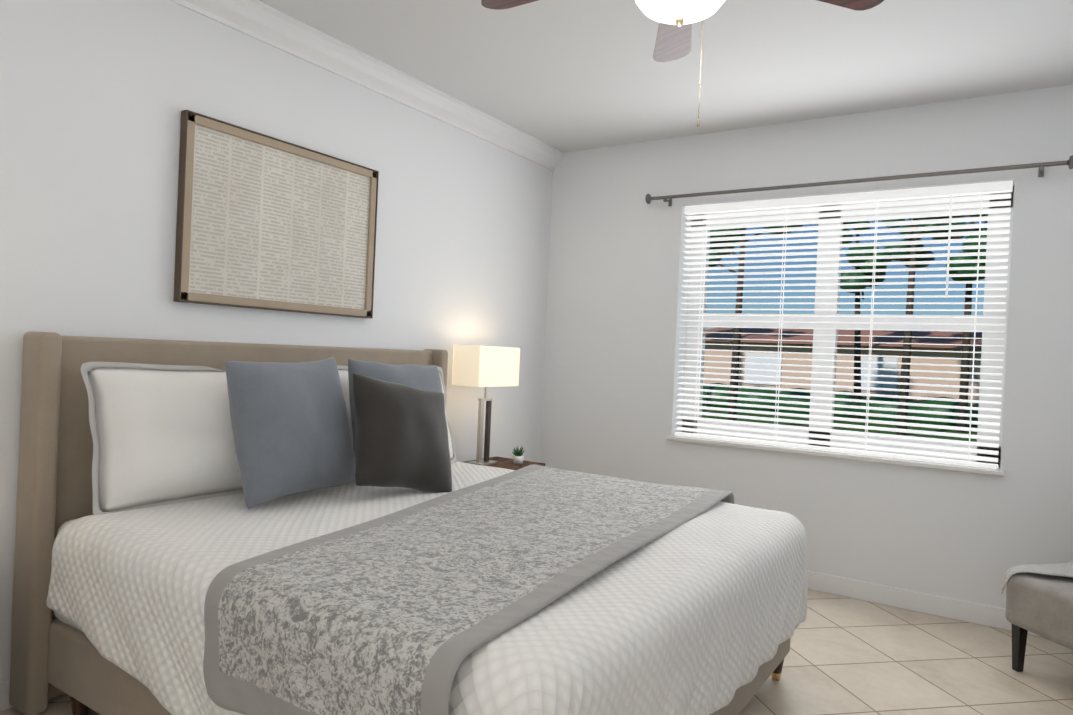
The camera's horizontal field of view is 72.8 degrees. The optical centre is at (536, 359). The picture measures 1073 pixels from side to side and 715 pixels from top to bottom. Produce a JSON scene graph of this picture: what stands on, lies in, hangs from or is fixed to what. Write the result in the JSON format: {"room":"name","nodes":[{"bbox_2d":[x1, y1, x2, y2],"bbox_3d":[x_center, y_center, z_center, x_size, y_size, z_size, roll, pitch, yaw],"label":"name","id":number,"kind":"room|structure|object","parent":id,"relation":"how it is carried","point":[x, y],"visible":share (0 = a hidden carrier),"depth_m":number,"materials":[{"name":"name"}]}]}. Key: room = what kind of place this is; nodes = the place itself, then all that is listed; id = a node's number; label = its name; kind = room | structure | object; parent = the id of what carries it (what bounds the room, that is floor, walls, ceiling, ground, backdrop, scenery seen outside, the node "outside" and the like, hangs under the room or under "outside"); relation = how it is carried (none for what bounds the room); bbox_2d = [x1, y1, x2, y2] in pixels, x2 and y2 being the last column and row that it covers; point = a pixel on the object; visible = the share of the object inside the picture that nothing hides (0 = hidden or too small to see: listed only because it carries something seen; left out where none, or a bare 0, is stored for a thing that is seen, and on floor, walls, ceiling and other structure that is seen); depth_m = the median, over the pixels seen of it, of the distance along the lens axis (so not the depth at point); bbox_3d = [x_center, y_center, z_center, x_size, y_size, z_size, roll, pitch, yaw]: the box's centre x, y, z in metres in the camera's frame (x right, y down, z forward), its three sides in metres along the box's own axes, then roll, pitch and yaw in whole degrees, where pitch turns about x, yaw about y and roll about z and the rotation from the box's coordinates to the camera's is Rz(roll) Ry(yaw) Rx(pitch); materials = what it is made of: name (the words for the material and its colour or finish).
{"room":"bedroom","nodes":[
{"label":"bedroom","id":0,"kind":"room"},
{"bbox_2d":[0,0,552,679],"bbox_3d":[-1.415,-0.164,3.254,0.270,2.740,5.520,3,1,33],"label":"wall","id":1,"kind":"structure","parent":0,"point":[98,98],"depth_m":2.97,"materials":[{"name":"white paint"}]},
{"bbox_2d":[0,678,12,711],"bbox_3d":[-1.355,1.158,3.186,0.014,0.105,4.980,3,1,33],"label":"baseboard","id":2,"kind":"structure","parent":1,"relation":"attached to","point":[5,683],"depth_m":2.48,"materials":[{"name":"white paint"}]},
{"bbox_2d":[173,110,378,317],"bbox_3d":[-1.139,-0.606,3.351,0.040,0.765,1.050,3,1,33],"label":"framed art","id":3,"kind":"object","parent":1,"relation":"attached to","point":[266,222],"visible":1,"depth_m":3.26,"materials":[{"name":"fabric"}]},
{"bbox_2d":[169,0,564,170],"bbox_3d":[-1.204,-1.465,3.143,0.095,0.120,4.980,3,1,33],"label":"crown molding","id":4,"kind":"structure","parent":1,"relation":"attached to","point":[267,24],"depth_m":3.65,"materials":[{"name":"white paint"}]},
{"bbox_2d":[0,589,1072,714],"bbox_3d":[0.230,1.339,2.143,4.360,0.100,5.520,3,1,33],"label":"floor","id":5,"kind":"structure","parent":0,"point":[848,656],"depth_m":3.15,"materials":[{"name":"tile"}]},
{"bbox_2d":[9,331,807,714],"bbox_3d":[-0.306,0.612,2.749,2.176,1.295,2.223,3,1,33],"label":"bed","id":6,"kind":"object","parent":5,"relation":"on","point":[203,527],"visible":1,"depth_m":2.29,"materials":[{"name":"beige fabric"}]},
{"bbox_2d":[80,361,319,518],"bbox_3d":[-1.241,0.274,2.812,0.289,0.528,0.947,3,1,33],"label":"pillow","id":7,"kind":"object","parent":6,"relation":"on","point":[162,435],"depth_m":2.55,"materials":[{"name":"white fabric"}]},
{"bbox_2d":[225,356,354,508],"bbox_3d":[-0.950,0.258,2.844,0.289,0.580,0.595,3,1,33],"label":"pillow","id":8,"kind":"object","parent":6,"relation":"on","point":[288,445],"depth_m":2.72,"materials":[{"name":"fabric"}]},
{"bbox_2d":[46,461,807,714],"bbox_3d":[-0.196,0.882,2.671,1.898,0.654,2.140,3,1,33],"label":"comforter","id":9,"kind":"object","parent":6,"relation":"on","point":[506,590],"depth_m":2.05,"materials":[{"name":"white fabric"}]},
{"bbox_2d":[203,464,734,714],"bbox_3d":[-0.100,0.695,2.613,1.300,0.308,2.231,3,1,33],"label":"throw","id":10,"kind":"object","parent":6,"relation":"on","point":[402,599],"depth_m":1.84,"materials":[{"name":"grey fabric"}]},
{"bbox_2d":[464,457,544,469],"bbox_3d":[-0.277,0.943,4.419,0.401,0.610,0.615,3,1,33],"label":"nightstand","id":11,"kind":"object","parent":5,"relation":"on","point":[506,463],"visible":0.12,"depth_m":4.51,"materials":[{"name":"brown wood"}]},
{"bbox_2d":[452,344,519,465],"bbox_3d":[-0.311,0.271,4.411,0.200,0.727,0.400,3,1,33],"label":"table lamp","id":12,"kind":"object","parent":11,"relation":"on","point":[483,366],"visible":0.96,"depth_m":4.32,"materials":[{"name":"white fabric"}]},
{"bbox_2d":[512,446,524,463],"bbox_3d":[-0.110,0.587,4.501,0.077,0.112,0.077,3,1,33],"label":"succulent","id":13,"kind":"object","parent":11,"relation":"on","point":[518,456],"visible":1,"depth_m":4.48,"materials":[{"name":"green plant"}]},
{"bbox_2d":[1001,562,1072,671],"bbox_3d":[2.466,0.915,2.942,0.676,0.933,0.723,2,0,-12],"label":"upholstered bench","id":14,"kind":"object","parent":5,"relation":"on","point":[1039,599],"visible":1,"depth_m":3.10,"materials":[{"name":"fabric"}]},
{"bbox_2d":[1001,562,1072,594],"bbox_3d":[2.449,0.760,3.050,0.685,0.632,0.501,2,0,-12],"label":"throw","id":15,"kind":"object","parent":14,"relation":"on","point":[1028,579],"depth_m":3.14,"materials":[{"name":"white fabric"}]},
{"bbox_2d":[258,0,1072,151],"bbox_3d":[0.356,-1.498,2.121,4.360,0.100,5.520,3,1,33],"label":"ceiling","id":16,"kind":"structure","parent":0,"point":[569,75],"depth_m":3.46,"materials":[{"name":"white paint"}]},
{"bbox_2d":[481,0,883,126],"bbox_3d":[0.376,-1.074,2.091,1.232,0.742,1.242,3,1,33],"label":"ceiling fan","id":17,"kind":"object","parent":16,"relation":"hanging from","point":[675,19],"visible":1,"depth_m":2.23,"materials":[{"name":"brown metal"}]},
{"bbox_2d":[540,85,1072,608],"bbox_3d":[1.732,-0.033,4.327,3.820,2.740,0.270,3,1,33],"label":"wall","id":18,"kind":"structure","parent":0,"point":[614,327],"depth_m":4.17,"materials":[{"name":"white paint"}]},
{"bbox_2d":[666,435,1004,475],"bbox_3d":[1.660,0.544,4.278,1.840,0.025,0.200,3,1,33],"label":"window sill","id":19,"kind":"structure","parent":18,"relation":"attached to","point":[934,465],"depth_m":4.12,"materials":[{"name":"paint"}]},
{"bbox_2d":[682,186,1013,466],"bbox_3d":[1.765,-0.210,4.381,1.800,1.495,0.070,3,1,33],"label":"window","id":20,"kind":"structure","parent":18,"relation":"in","point":[825,332],"depth_m":4.34,"materials":[{"name":"plastic"}]},
{"bbox_2d":[675,181,1012,468],"bbox_3d":[1.684,-0.214,4.258,1.784,1.487,0.075,3,1,33],"label":"window blinds","id":21,"kind":"object","parent":20,"relation":"attached to","point":[978,189],"visible":1,"depth_m":4.17,"materials":[{"name":"white plastic"}]},
{"bbox_2d":[645,155,1072,205],"bbox_3d":[1.672,-0.996,4.153,2.254,0.076,0.118,3,1,33],"label":"curtain rod","id":22,"kind":"object","parent":18,"relation":"attached to","point":[649,198],"visible":1,"depth_m":3.98,"materials":[{"name":"grey metal"}]},
{"bbox_2d":[807,571,1040,636],"bbox_3d":[1.592,1.280,4.221,3.750,0.105,0.014,3,1,33],"label":"baseboard","id":23,"kind":"structure","parent":18,"relation":"attached to","point":[971,612],"depth_m":3.93,"materials":[{"name":"white paint"}]},
{"label":"outside","id":24,"kind":"structure","parent":0,"visible":0},
{"bbox_2d":[702,409,976,441],"bbox_3d":[26.223,2.720,36.187,90.000,0.100,79.500,3,1,33],"label":"lawn","id":25,"kind":"structure","parent":24,"point":[853,423],"depth_m":22.58,"materials":[{"name":"green plant"}]},
{"bbox_2d":[703,328,981,399],"bbox_3d":[17.509,0.353,27.300,25.000,4.000,9.000,3,1,33],"label":"house","id":26,"kind":"structure","parent":25,"relation":"on","point":[777,336],"depth_m":26.60,"materials":[{"name":"paint"}]},
{"bbox_2d":[702,214,987,434],"bbox_3d":[11.525,-1.828,19.391,33.740,8.353,10.465,3,1,33],"label":"trees","id":27,"kind":"object","parent":25,"relation":"on","point":[905,347],"visible":0.08,"depth_m":23.02,"materials":[{"name":"green plant"}]}
]}

